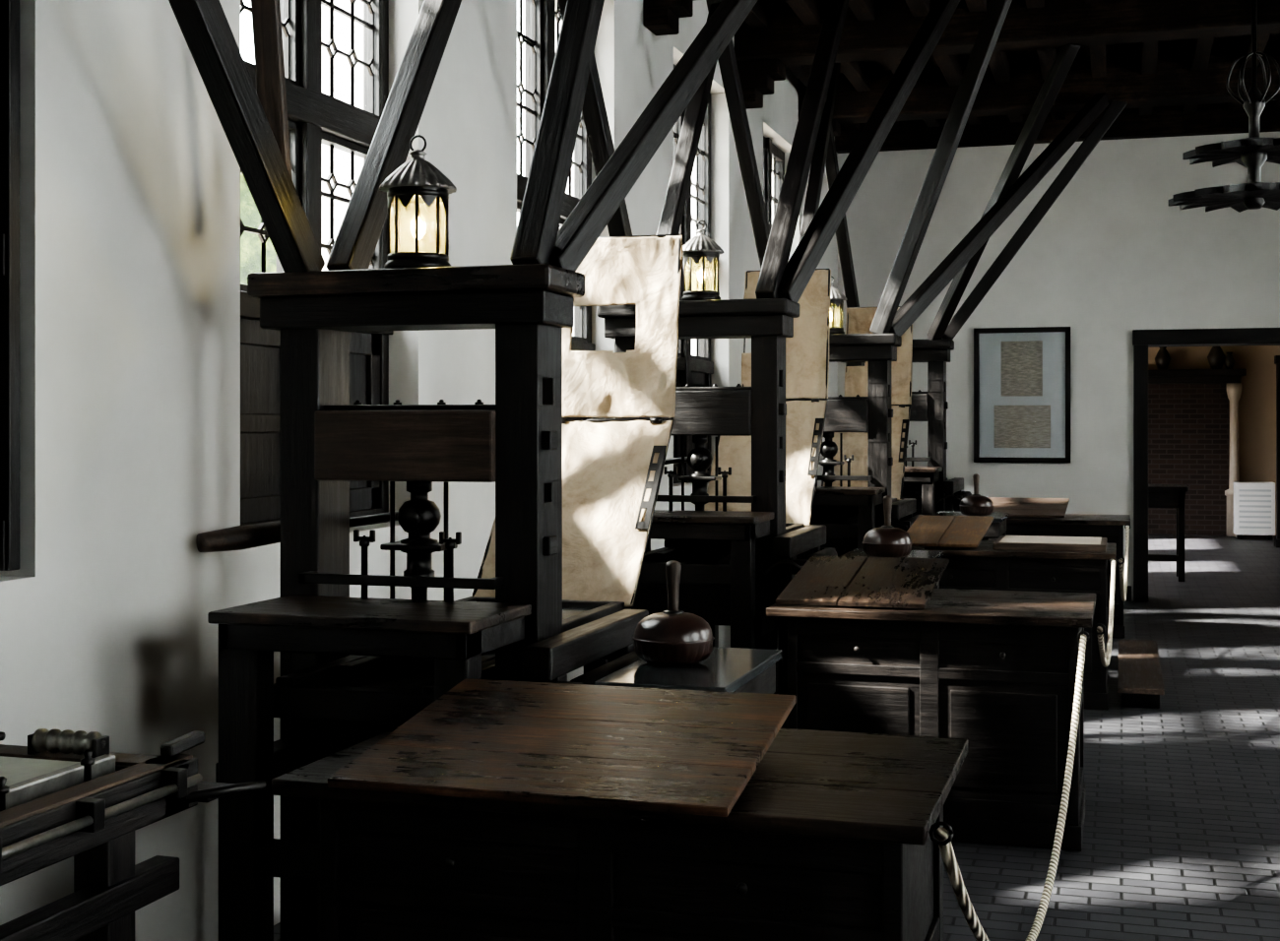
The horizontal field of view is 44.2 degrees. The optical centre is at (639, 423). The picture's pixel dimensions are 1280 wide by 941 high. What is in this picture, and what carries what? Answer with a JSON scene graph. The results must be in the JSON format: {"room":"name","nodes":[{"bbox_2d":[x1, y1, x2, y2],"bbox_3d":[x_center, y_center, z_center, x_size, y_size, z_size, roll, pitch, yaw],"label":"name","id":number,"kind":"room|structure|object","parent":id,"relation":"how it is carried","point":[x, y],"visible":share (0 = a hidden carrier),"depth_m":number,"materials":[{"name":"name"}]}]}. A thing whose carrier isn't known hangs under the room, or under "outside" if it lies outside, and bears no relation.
{"room":"print shop","nodes":[
{"label":"print shop","id":0,"kind":"room"},
{"bbox_2d":[0,0,837,940],"bbox_3d":[-0.808,-0.630,6.626,0.420,4.360,16.600,0,0,17],"label":"wall","id":1,"kind":"structure","parent":0,"point":[130,169],"depth_m":4.34,"materials":[{"name":"paint"}]},
{"bbox_2d":[0,0,19,571],"bbox_3d":[-1.715,-0.910,3.230,0.132,2.520,1.165,0,0,17],"label":"shutters","id":2,"kind":"object","parent":1,"relation":"attached to","point":[9,9],"visible":1,"depth_m":3.73,"materials":[{"name":"brown wood"}]},
{"bbox_2d":[276,0,321,271],"bbox_3d":[-1.148,-0.915,5.308,0.120,2.570,0.100,0,0,17],"label":"window frame","id":3,"kind":"structure","parent":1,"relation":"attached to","point":[310,11],"depth_m":5.27,"materials":[{"name":"brown wood"}]},
{"bbox_2d":[240,318,380,523],"bbox_3d":[-1.153,-0.007,5.309,0.050,0.645,1.130,0,0,17],"label":"shutters","id":4,"kind":"object","parent":1,"relation":"attached to","point":[260,349],"visible":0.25,"depth_m":5.10,"materials":[{"name":"brown wood"}]},
{"bbox_2d":[240,0,382,291],"bbox_3d":[-1.144,-1.278,5.306,0.050,1.735,1.130,0,0,17],"label":"casement","id":5,"kind":"object","parent":1,"relation":"attached to","point":[292,27],"visible":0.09,"depth_m":5.50,"materials":[{"name":"brown wood"}]},
{"bbox_2d":[245,64,380,148],"bbox_3d":[-1.144,-1.055,5.306,0.130,0.110,1.240,0,0,17],"label":"transom","id":6,"kind":"object","parent":1,"relation":"attached to","point":[338,119],"visible":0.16,"depth_m":5.37,"materials":[{"name":"brown wood"}]},
{"bbox_2d":[240,0,388,527],"bbox_3d":[-1.158,-0.915,5.311,0.080,2.570,1.240,0,0,17],"label":"frame","id":7,"kind":"object","parent":1,"relation":"attached to","point":[384,339],"visible":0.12,"depth_m":5.86,"materials":[{"name":"brown wood"}]},
{"bbox_2d":[240,290,393,334],"bbox_3d":[-1.153,-0.370,5.309,0.110,0.080,1.240,0,0,17],"label":"transom","id":8,"kind":"object","parent":1,"relation":"attached to","point":[249,305],"visible":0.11,"depth_m":4.92,"materials":[{"name":"brown wood"}]},
{"bbox_2d":[524,0,555,177],"bbox_3d":[-0.476,-0.915,7.507,0.120,2.570,0.100,0,0,17],"label":"mullion","id":9,"kind":"object","parent":1,"relation":"attached to","point":[548,6],"visible":0.02,"depth_m":7.47,"materials":[{"name":"brown wood"}]},
{"bbox_2d":[516,175,578,220],"bbox_3d":[-0.471,-1.055,7.506,0.130,0.110,1.360,0,0,17],"label":"transom","id":10,"kind":"object","parent":1,"relation":"attached to","point":[569,203],"depth_m":7.61,"materials":[{"name":"brown wood"}]},
{"bbox_2d":[516,0,588,342],"bbox_3d":[-0.471,-1.278,7.506,0.050,1.735,1.250,0,0,17],"label":"casement","id":11,"kind":"object","parent":1,"relation":"attached to","point":[538,95],"visible":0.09,"depth_m":7.44,"materials":[{"name":"brown wood"}]},
{"bbox_2d":[574,132,591,418],"bbox_3d":[-0.485,-0.915,7.510,0.080,2.570,1.360,0,0,17],"label":"frame","id":12,"kind":"object","parent":1,"relation":"attached to","point":[576,143],"visible":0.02,"depth_m":8.12,"materials":[{"name":"brown wood"}]},
{"bbox_2d":[571,340,595,350],"bbox_3d":[-0.481,-0.370,7.509,0.110,0.080,1.360,0,0,17],"label":"transom","id":13,"kind":"object","parent":1,"relation":"attached to","point":[575,346],"visible":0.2,"depth_m":7.94,"materials":[{"name":"brown wood"}]},
{"bbox_2d":[680,107,691,482],"bbox_3d":[0.249,-0.915,9.879,0.120,2.570,0.100,0,0,17],"label":"mullion","id":14,"kind":"object","parent":1,"relation":"attached to","point":[685,375],"visible":0.12,"depth_m":9.82,"materials":[{"name":"white paint"}]},
{"bbox_2d":[673,370,707,474],"bbox_3d":[0.244,-0.007,9.880,0.050,0.645,1.250,0,0,17],"label":"shutters","id":15,"kind":"object","parent":1,"relation":"attached to","point":[697,379],"visible":0.18,"depth_m":10.08,"materials":[{"name":"brown wood"}]},
{"bbox_2d":[673,100,708,361],"bbox_3d":[0.254,-1.278,9.877,0.050,1.735,1.250,0,0,17],"label":"casement","id":16,"kind":"object","parent":1,"relation":"attached to","point":[706,119],"visible":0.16,"depth_m":10.45,"materials":[{"name":"brown wood"}]},
{"bbox_2d":[673,64,710,483],"bbox_3d":[0.240,-0.915,9.882,0.080,2.570,1.360,0,0,17],"label":"frame","id":17,"kind":"object","parent":1,"relation":"attached to","point":[675,480],"visible":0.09,"depth_m":10.49,"materials":[{"name":"brown wood"}]},
{"bbox_2d":[676,356,713,374],"bbox_3d":[0.244,-0.370,9.880,0.110,0.080,1.360,0,0,17],"label":"transom","id":18,"kind":"object","parent":1,"relation":"attached to","point":[697,365],"visible":0.42,"depth_m":10.12,"materials":[{"name":"brown wood"}]},
{"bbox_2d":[682,243,716,273],"bbox_3d":[0.254,-1.055,9.877,0.130,0.110,1.360,0,0,17],"label":"transom","id":19,"kind":"object","parent":1,"relation":"attached to","point":[707,269],"visible":0.06,"depth_m":10.24,"materials":[{"name":"brown wood"}]},
{"bbox_2d":[643,0,840,136],"bbox_3d":[-0.281,-2.310,7.118,0.299,0.280,12.190,0,0,17],"label":"corbels","id":20,"kind":"object","parent":1,"relation":"attached to","point":[661,17],"visible":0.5,"depth_m":10.59,"materials":[{"name":"brown wood"}]},
{"bbox_2d":[765,137,771,231],"bbox_3d":[0.952,-0.915,12.179,0.120,2.570,0.100,0,0,17],"label":"mullion","id":21,"kind":"object","parent":1,"relation":"attached to","point":[768,146],"visible":0.2,"depth_m":12.12,"materials":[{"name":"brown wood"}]},
{"bbox_2d":[763,142,783,204],"bbox_3d":[0.957,-1.278,12.177,0.050,1.735,1.240,0,0,17],"label":"casement","id":22,"kind":"object","parent":1,"relation":"attached to","point":[774,155],"visible":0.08,"depth_m":12.72,"materials":[{"name":"brown wood"}]},
{"bbox_2d":[763,135,784,207],"bbox_3d":[0.943,-0.915,12.182,0.080,2.570,1.350,0,0,17],"label":"frame","id":23,"kind":"object","parent":1,"relation":"attached to","point":[775,149],"visible":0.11,"depth_m":12.68,"materials":[{"name":"brown wood"}]},
{"bbox_2d":[273,534,1279,940],"bbox_3d":[3.669,1.610,10.120,6.940,0.120,26.500,0,0,17],"label":"floor","id":24,"kind":"structure","parent":0,"point":[1181,841],"depth_m":6.55,"materials":[{"name":"tile"}]},
{"bbox_2d":[0,727,265,940],"bbox_3d":[-1.315,1.058,2.424,0.827,0.984,1.467,0,0,17],"label":"press","id":25,"kind":"object","parent":24,"relation":"on","point":[64,795],"visible":1,"depth_m":2.70,"materials":[{"name":"brown wood"}]},
{"bbox_2d":[168,0,757,940],"bbox_3d":[-0.464,-0.566,4.756,1.188,4.227,5.326,0,0,22],"label":"press","id":26,"kind":"object","parent":24,"relation":"on","point":[561,565],"visible":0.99,"depth_m":4.24,"materials":[{"name":"brown wood"}]},
{"bbox_2d":[207,594,531,635],"bbox_3d":[-0.680,0.485,4.019,0.710,0.030,0.410,0,0,17],"label":"shelf","id":27,"kind":"object","parent":26,"relation":"attached to","point":[294,614],"depth_m":3.91,"materials":[{"name":"brown wood"}]},
{"bbox_2d":[379,134,456,268],"bbox_3d":[-0.600,-0.595,4.262,0.211,0.370,0.211,0,0,17],"label":"lantern","id":28,"kind":"object","parent":26,"relation":"on","point":[416,182],"visible":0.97,"depth_m":4.21,"materials":[{"name":"metal"}]},
{"bbox_2d":[413,240,422,252],"bbox_3d":[-0.600,-0.468,4.262,0.024,0.055,0.024,0,0,17],"label":"candle","id":29,"kind":"object","parent":28,"relation":"on","point":[419,241],"depth_m":4.25,"materials":[{"name":"white wax"}]},
{"bbox_2d":[271,726,968,940],"bbox_3d":[0.002,1.125,3.299,1.275,0.850,0.808,0,0,17],"label":"work table","id":30,"kind":"object","parent":24,"relation":"on","point":[828,839],"visible":0.88,"depth_m":3.00,"materials":[{"name":"brown wood"}]},
{"bbox_2d":[327,678,796,817],"bbox_3d":[-0.128,0.643,3.199,0.785,0.115,0.641,0,0,17],"label":"board","id":31,"kind":"object","parent":30,"relation":"on","point":[694,752],"visible":1,"depth_m":3.12,"materials":[{"name":"brown wood"}]},
{"bbox_2d":[928,631,1089,940],"bbox_3d":[1.054,1.025,4.187,0.043,0.652,3.043,0,0,20],"label":"rope","id":32,"kind":"object","parent":30,"relation":"hanging from","point":[943,840],"visible":1,"depth_m":4.35,"materials":[{"name":"fabric"}]},
{"bbox_2d":[594,646,782,694],"bbox_3d":[0.147,1.100,4.242,0.340,0.900,0.680,0,0,17],"label":"table","id":33,"kind":"object","parent":24,"relation":"on","point":[726,670],"visible":0.27,"depth_m":4.14,"materials":[{"name":"stone"}]},
{"bbox_2d":[632,560,714,665],"bbox_3d":[0.090,0.511,4.281,0.226,0.277,0.226,0,0,17],"label":"ball","id":34,"kind":"object","parent":33,"relation":"on","point":[672,636],"visible":1,"depth_m":4.21,"materials":[{"name":"wood"}]},
{"bbox_2d":[557,0,959,728],"bbox_3d":[0.458,-0.568,7.596,1.180,4.231,4.420,0,0,28],"label":"press","id":35,"kind":"object","parent":24,"relation":"on","point":[736,553],"visible":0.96,"depth_m":7.14,"materials":[{"name":"brown wood"}]},
{"bbox_2d":[681,220,724,300],"bbox_3d":[0.277,-0.735,7.131,0.211,0.370,0.211,0,0,17],"label":"lantern","id":36,"kind":"object","parent":35,"relation":"on","point":[700,247],"visible":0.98,"depth_m":7.07,"materials":[{"name":"metal"}]},
{"bbox_2d":[651,510,774,524],"bbox_3d":[0.198,0.409,6.888,0.710,0.032,0.410,0,0,17],"label":"shelf","id":37,"kind":"object","parent":35,"relation":"attached to","point":[661,517],"depth_m":6.71,"materials":[{"name":"brown wood"}]},
{"bbox_2d":[840,549,943,588],"bbox_3d":[1.139,1.075,7.181,0.420,0.950,0.600,0,0,17],"label":"table","id":38,"kind":"object","parent":24,"relation":"on","point":[856,552],"visible":0.08,"depth_m":7.25,"materials":[{"name":"stone"}]},
{"bbox_2d":[862,495,912,557],"bbox_3d":[1.105,0.462,7.034,0.226,0.277,0.226,0,0,17],"label":"ball","id":39,"kind":"object","parent":38,"relation":"on","point":[887,541],"visible":0.93,"depth_m":6.96,"materials":[{"name":"wood"}]},
{"bbox_2d":[705,0,1108,559],"bbox_3d":[1.667,-0.563,10.200,1.845,4.226,4.920,0,0,26],"label":"press","id":40,"kind":"object","parent":24,"relation":"on","point":[864,450],"visible":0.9,"depth_m":9.73,"materials":[{"name":"brown wood"}]},
{"bbox_2d":[829,276,846,334],"bbox_3d":[1.190,-0.735,9.842,0.211,0.370,0.211,0,0,17],"label":"lantern","id":41,"kind":"object","parent":40,"relation":"on","point":[837,298],"visible":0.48,"depth_m":9.78,"materials":[{"name":"metal"}]},
{"bbox_2d":[814,486,885,495],"bbox_3d":[1.110,0.409,9.600,0.710,0.032,0.410,0,0,17],"label":"shelf","id":42,"kind":"object","parent":40,"relation":"attached to","point":[819,490],"depth_m":9.39,"materials":[{"name":"brown wood"}]},
{"bbox_2d":[766,588,1095,851],"bbox_3d":[1.177,1.125,6.228,1.190,0.850,0.898,0,0,17],"label":"work table","id":43,"kind":"object","parent":24,"relation":"on","point":[995,671],"visible":0.73,"depth_m":5.83,"materials":[{"name":"brown wood"}]},
{"bbox_2d":[774,555,949,609],"bbox_3d":[0.889,0.625,6.224,0.598,0.149,0.582,0,0,17],"label":"board","id":44,"kind":"object","parent":43,"relation":"on","point":[823,580],"visible":1,"depth_m":6.17,"materials":[{"name":"brown wood"}]},
{"bbox_2d":[1093,558,1117,667],"bbox_3d":[2.090,0.885,7.034,0.043,0.332,2.884,0,0,18],"label":"rope","id":45,"kind":"object","parent":43,"relation":"attached to","point":[1105,657],"visible":1,"depth_m":7.34,"materials":[{"name":"fabric"}]},
{"bbox_2d":[809,43,1127,520],"bbox_3d":[2.368,-0.562,11.889,2.331,4.224,2.819,0,0,25],"label":"press","id":46,"kind":"object","parent":24,"relation":"on","point":[929,485],"visible":0.44,"depth_m":12.07,"materials":[{"name":"brown wood"}]},
{"bbox_2d":[904,466,942,472],"bbox_3d":[1.940,0.355,12.107,0.710,0.034,0.410,0,0,17],"label":"shelf","id":47,"kind":"object","parent":46,"relation":"attached to","point":[907,469],"depth_m":11.86,"materials":[{"name":"brown wood"}]},
{"bbox_2d":[931,511,1009,540],"bbox_3d":[2.090,1.065,10.001,0.450,0.970,0.650,0,0,17],"label":"table","id":48,"kind":"object","parent":24,"relation":"on","point":[997,528],"visible":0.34,"depth_m":9.82,"materials":[{"name":"stone"}]},
{"bbox_2d":[959,473,993,515],"bbox_3d":[2.106,0.448,9.865,0.215,0.264,0.215,0,0,17],"label":"ball","id":49,"kind":"object","parent":48,"relation":"on","point":[976,504],"visible":0.99,"depth_m":9.80,"materials":[{"name":"leather"}]},
{"bbox_2d":[983,518,1006,537],"bbox_3d":[2.090,0.653,10.001,0.420,0.094,0.620,0,0,17],"label":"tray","id":50,"kind":"object","parent":48,"relation":"on","point":[997,528],"depth_m":9.66,"materials":[{"name":"grey wood"}]},
{"bbox_2d":[911,540,1116,710],"bbox_3d":[2.081,1.125,8.995,1.220,0.850,0.818,0,0,17],"label":"work table","id":51,"kind":"object","parent":24,"relation":"on","point":[982,567],"visible":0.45,"depth_m":8.60,"materials":[{"name":"brown wood"}]},
{"bbox_2d":[906,515,993,547],"bbox_3d":[1.766,0.625,9.061,0.478,0.149,0.642,0,0,17],"label":"board","id":52,"kind":"object","parent":51,"relation":"on","point":[926,531],"visible":0.96,"depth_m":9.03,"materials":[{"name":"brown wood"}]},
{"bbox_2d":[993,535,1106,552],"bbox_3d":[2.326,0.678,8.909,0.600,0.043,0.600,0,0,17],"label":"case","id":53,"kind":"object","parent":51,"relation":"on","point":[1003,543],"visible":1,"depth_m":8.68,"materials":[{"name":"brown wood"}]},
{"bbox_2d":[1116,523,1130,601],"bbox_3d":[3.039,0.910,9.881,0.043,0.382,2.884,0,0,18],"label":"rope","id":54,"kind":"object","parent":51,"relation":"attached to","point":[1123,585],"visible":1,"depth_m":10.20,"materials":[{"name":"fabric"}]},
{"bbox_2d":[981,513,1130,639],"bbox_3d":[3.022,1.125,11.834,1.260,0.850,0.798,0,0,17],"label":"work table","id":55,"kind":"object","parent":24,"relation":"on","point":[1111,527],"visible":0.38,"depth_m":11.42,"materials":[{"name":"brown wood"}]},
{"bbox_2d":[988,497,1069,517],"bbox_3d":[2.847,0.635,11.810,0.700,0.130,0.552,0,0,17],"label":"board","id":56,"kind":"object","parent":55,"relation":"on","point":[1016,507],"visible":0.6,"depth_m":11.77,"materials":[{"name":"brown wood"}]},
{"bbox_2d":[1117,640,1164,708],"bbox_3d":[2.990,1.490,9.438,0.240,0.120,2.000,0,0,17],"label":"wooden step","id":57,"kind":"structure","parent":24,"relation":"on","point":[1140,684],"depth_m":8.95,"materials":[{"name":"brown wood"}]},
{"bbox_2d":[1148,484,1188,581],"bbox_3d":[5.207,1.085,15.714,0.470,0.930,0.700,0,0,17],"label":"side table","id":58,"kind":"object","parent":24,"relation":"on","point":[1159,495],"visible":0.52,"depth_m":15.40,"materials":[{"name":"brown wood"}]},
{"bbox_2d":[1148,369,1246,536],"bbox_3d":[7.638,0.405,21.871,1.420,2.290,0.498,0,0,17],"label":"fireplace","id":59,"kind":"object","parent":24,"relation":"on","point":[1193,414],"visible":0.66,"depth_m":21.83,"materials":[{"name":"brick"}]},
{"bbox_2d":[1154,346,1170,370],"bbox_3d":[7.286,-0.911,21.949,0.220,0.340,0.217,0,0,17],"label":"vase","id":60,"kind":"object","parent":59,"relation":"on","point":[1163,358],"visible":0.89,"depth_m":21.88,"materials":[{"name":"ceramic"}]},
{"bbox_2d":[1207,346,1225,369],"bbox_3d":[7.955,-0.928,21.744,0.242,0.374,0.238,0,0,17],"label":"vase","id":61,"kind":"object","parent":59,"relation":"on","point":[1216,356],"visible":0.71,"depth_m":21.67,"materials":[{"name":"ceramic"}]},
{"bbox_2d":[1223,352,1235,369],"bbox_3d":[8.118,-0.860,21.695,0.154,0.238,0.152,0,0,17],"label":"vase","id":62,"kind":"object","parent":59,"relation":"on","point":[1229,361],"visible":0.95,"depth_m":21.65,"materials":[{"name":"ceramic"}]},
{"bbox_2d":[1233,481,1275,539],"bbox_3d":[8.240,1.170,21.136,0.500,0.760,0.357,0,0,17],"label":"radiator","id":63,"kind":"object","parent":24,"relation":"on","point":[1253,501],"visible":1,"depth_m":20.97,"materials":[{"name":"white metal"}]},
{"bbox_2d":[1239,489,1271,528],"bbox_3d":[8.188,1.140,20.969,0.400,0.520,0.007,0,0,17],"label":"grille","id":64,"kind":"object","parent":63,"relation":"attached to","point":[1254,504],"depth_m":20.97,"materials":[{"name":"metal"}]},
{"bbox_2d":[1274,355,1279,547],"bbox_3d":[8.193,0.350,19.716,0.460,2.400,0.300,0,0,17],"label":"screen","id":65,"kind":"object","parent":24,"relation":"on","point":[1276,357],"visible":1,"depth_m":19.73,"materials":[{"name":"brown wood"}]},
{"bbox_2d":[764,0,1279,73],"bbox_3d":[2.317,-2.860,5.697,6.940,0.100,17.250,0,0,17],"label":"ceiling","id":66,"kind":"structure","parent":0,"point":[1274,38],"depth_m":11.85,"materials":[{"name":"brown wood"}]},
{"bbox_2d":[734,0,1279,65],"bbox_3d":[3.596,-2.630,9.880,6.300,0.360,0.300,0,0,17],"label":"beam","id":67,"kind":"structure","parent":66,"relation":"attached to","point":[786,38],"depth_m":10.10,"materials":[{"name":"brown wood"}]},
{"bbox_2d":[744,0,1279,131],"bbox_3d":[2.311,-2.730,5.662,5.870,0.160,16.580,0,0,17],"label":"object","id":68,"kind":"structure","parent":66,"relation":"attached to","point":[808,12],"depth_m":11.47,"materials":[{"name":"brown wood"}]},
{"bbox_2d":[250,0,291,178],"bbox_3d":[-1.043,-1.591,4.251,0.080,2.121,0.313,0,0,17],"label":"stay","id":69,"kind":"object","parent":68,"relation":"hanging from","point":[266,14],"visible":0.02,"depth_m":4.32,"materials":[{"name":"brown wood"}]},
{"bbox_2d":[798,45,1279,124],"bbox_3d":[4.239,-2.630,11.984,6.300,0.360,0.300,0,0,17],"label":"beam","id":70,"kind":"structure","parent":66,"relation":"attached to","point":[1174,83],"depth_m":12.11,"materials":[{"name":"brown wood"}]},
{"bbox_2d":[1168,0,1279,212],"bbox_3d":[3.005,-1.930,7.708,0.794,1.760,0.796,0,0,17],"label":"chandelier","id":71,"kind":"object","parent":66,"relation":"hanging from","point":[1252,152],"visible":1,"depth_m":7.68,"materials":[{"name":"black metal"}]},
{"bbox_2d":[837,131,1279,600],"bbox_3d":[4.787,-0.630,13.777,6.940,4.360,0.350,0,0,17],"label":"wall","id":72,"kind":"structure","parent":0,"point":[1110,258],"depth_m":13.85,"materials":[{"name":"paint"}]},
{"bbox_2d":[973,326,1070,462],"bbox_3d":[3.393,-0.250,13.998,0.835,1.200,0.037,0,0,17],"label":"framed picture","id":73,"kind":"object","parent":72,"relation":"attached to","point":[1022,375],"visible":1,"depth_m":14.00,"materials":[{"name":"white paper"}]},
{"bbox_2d":[1125,585,1131,601],"bbox_3d":[3.048,1.485,14.109,2.580,0.130,0.028,0,0,17],"label":"trim","id":74,"kind":"structure","parent":72,"relation":"attached to","point":[1128,594],"depth_m":13.72,"materials":[{"name":"brown wood"}]},
{"bbox_2d":[1133,344,1148,602],"bbox_3d":[5.226,0.375,13.622,1.830,2.350,0.410,0,0,17],"label":"door frame","id":75,"kind":"structure","parent":72,"relation":"attached to","point":[1140,352],"depth_m":13.68,"materials":[{"name":"brown wood"}]},
{"bbox_2d":[1100,103,1248,140],"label":"wall plate","id":76,"kind":"object","parent":72,"relation":"attached to","point":[1173,121],"depth_m":13.49,"materials":[{"name":"brown wood"}]},
{"bbox_2d":[1132,327,1279,347],"bbox_3d":[5.225,-0.745,13.617,1.850,0.130,0.420,0,0,17],"label":"lintel","id":77,"kind":"object","parent":72,"relation":"attached to","point":[1245,336],"visible":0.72,"depth_m":13.52,"materials":[{"name":"brown wood"}]},
{"bbox_2d":[1148,345,1279,535],"bbox_3d":[7.507,-0.100,22.331,5.700,3.300,0.300,0,0,17],"label":"wall","id":78,"kind":"structure","parent":0,"point":[1257,401],"depth_m":21.87,"materials":[{"name":"beige paint"}]},
{"label":"outside","id":79,"kind":"structure","parent":0,"visible":0},
{"bbox_3d":[-4.002,1.750,15.863,11.070,0.200,44.000,0,0,17],"label":"ground","id":80,"kind":"structure","parent":79,"visible":0},
{"bbox_2d":[240,173,276,284],"bbox_3d":[-4.501,-0.831,16.016,0.862,4.761,40.000,0,0,17],"label":"hedge","id":81,"kind":"object","parent":80,"relation":"on","point":[250,243],"visible":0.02,"depth_m":16.98,"materials":[{"name":"green plant"}]},
{"bbox_3d":[5.427,-0.630,4.720,0.420,4.360,16.600,0,0,17],"label":"wall","id":82,"kind":"structure","parent":0,"visible":0},
{"bbox_2d":[879,118,947,151],"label":"wall plate","id":83,"kind":"object","parent":82,"relation":"attached to","point":[912,134],"depth_m":14.15,"materials":[{"name":"brown wood"}]},
{"bbox_2d":[958,114,1028,147],"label":"wall plate","id":84,"kind":"object","parent":82,"relation":"attached to","point":[998,130],"depth_m":13.94,"materials":[{"name":"brown wood"}]},
{"bbox_2d":[1034,111,1079,143],"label":"wall plate","id":85,"kind":"object","parent":82,"relation":"attached to","point":[1051,128],"depth_m":13.79,"materials":[{"name":"brown wood"}]},
{"bbox_2d":[1259,100,1279,132],"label":"wall plate","id":86,"kind":"object","parent":82,"relation":"attached to","point":[1269,118],"depth_m":13.27,"materials":[{"name":"brown wood"}]},
{"bbox_3d":[-1.151,-1.277,5.308,0.003,1.735,1.130,0,0,17],"label":"glass","id":87,"kind":"object","parent":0,"visible":0},
{"bbox_2d":[240,0,374,272],"bbox_3d":[-1.148,-1.278,5.308,0.014,1.685,1.090,0,0,17],"label":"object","id":88,"kind":"object","parent":87,"relation":"attached to","point":[331,196],"visible":0.32,"depth_m":5.53,"materials":[{"name":"metal"}]},
{"bbox_3d":[-0.478,-1.277,7.508,0.003,1.735,1.250,0,0,17],"label":"glass","id":89,"kind":"object","parent":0,"visible":0},
{"bbox_2d":[516,0,582,337],"bbox_3d":[-0.476,-1.278,7.507,0.014,1.685,1.210,0,0,17],"label":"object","id":90,"kind":"object","parent":89,"relation":"attached to","point":[525,38],"visible":0.2,"depth_m":7.42,"materials":[{"name":"metal"}]},
{"bbox_3d":[0.247,-1.277,9.880,0.003,1.735,1.250,0,0,17],"label":"glass","id":91,"kind":"object","parent":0,"visible":0},
{"bbox_2d":[673,121,704,357],"bbox_3d":[0.249,-1.278,9.879,0.014,1.685,1.210,0,0,17],"label":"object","id":92,"kind":"object","parent":91,"relation":"attached to","point":[699,152],"visible":0.13,"depth_m":10.29,"materials":[{"name":"metal"}]},
{"bbox_3d":[0.950,-1.277,12.179,0.003,1.735,1.240,0,0,17],"label":"glass","id":93,"kind":"object","parent":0,"visible":0},
{"bbox_2d":[771,157,779,215],"bbox_3d":[0.952,-1.278,12.179,0.014,1.685,1.200,0,0,17],"label":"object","id":94,"kind":"object","parent":93,"relation":"attached to","point":[774,199],"visible":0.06,"depth_m":12.58,"materials":[{"name":"metal"}]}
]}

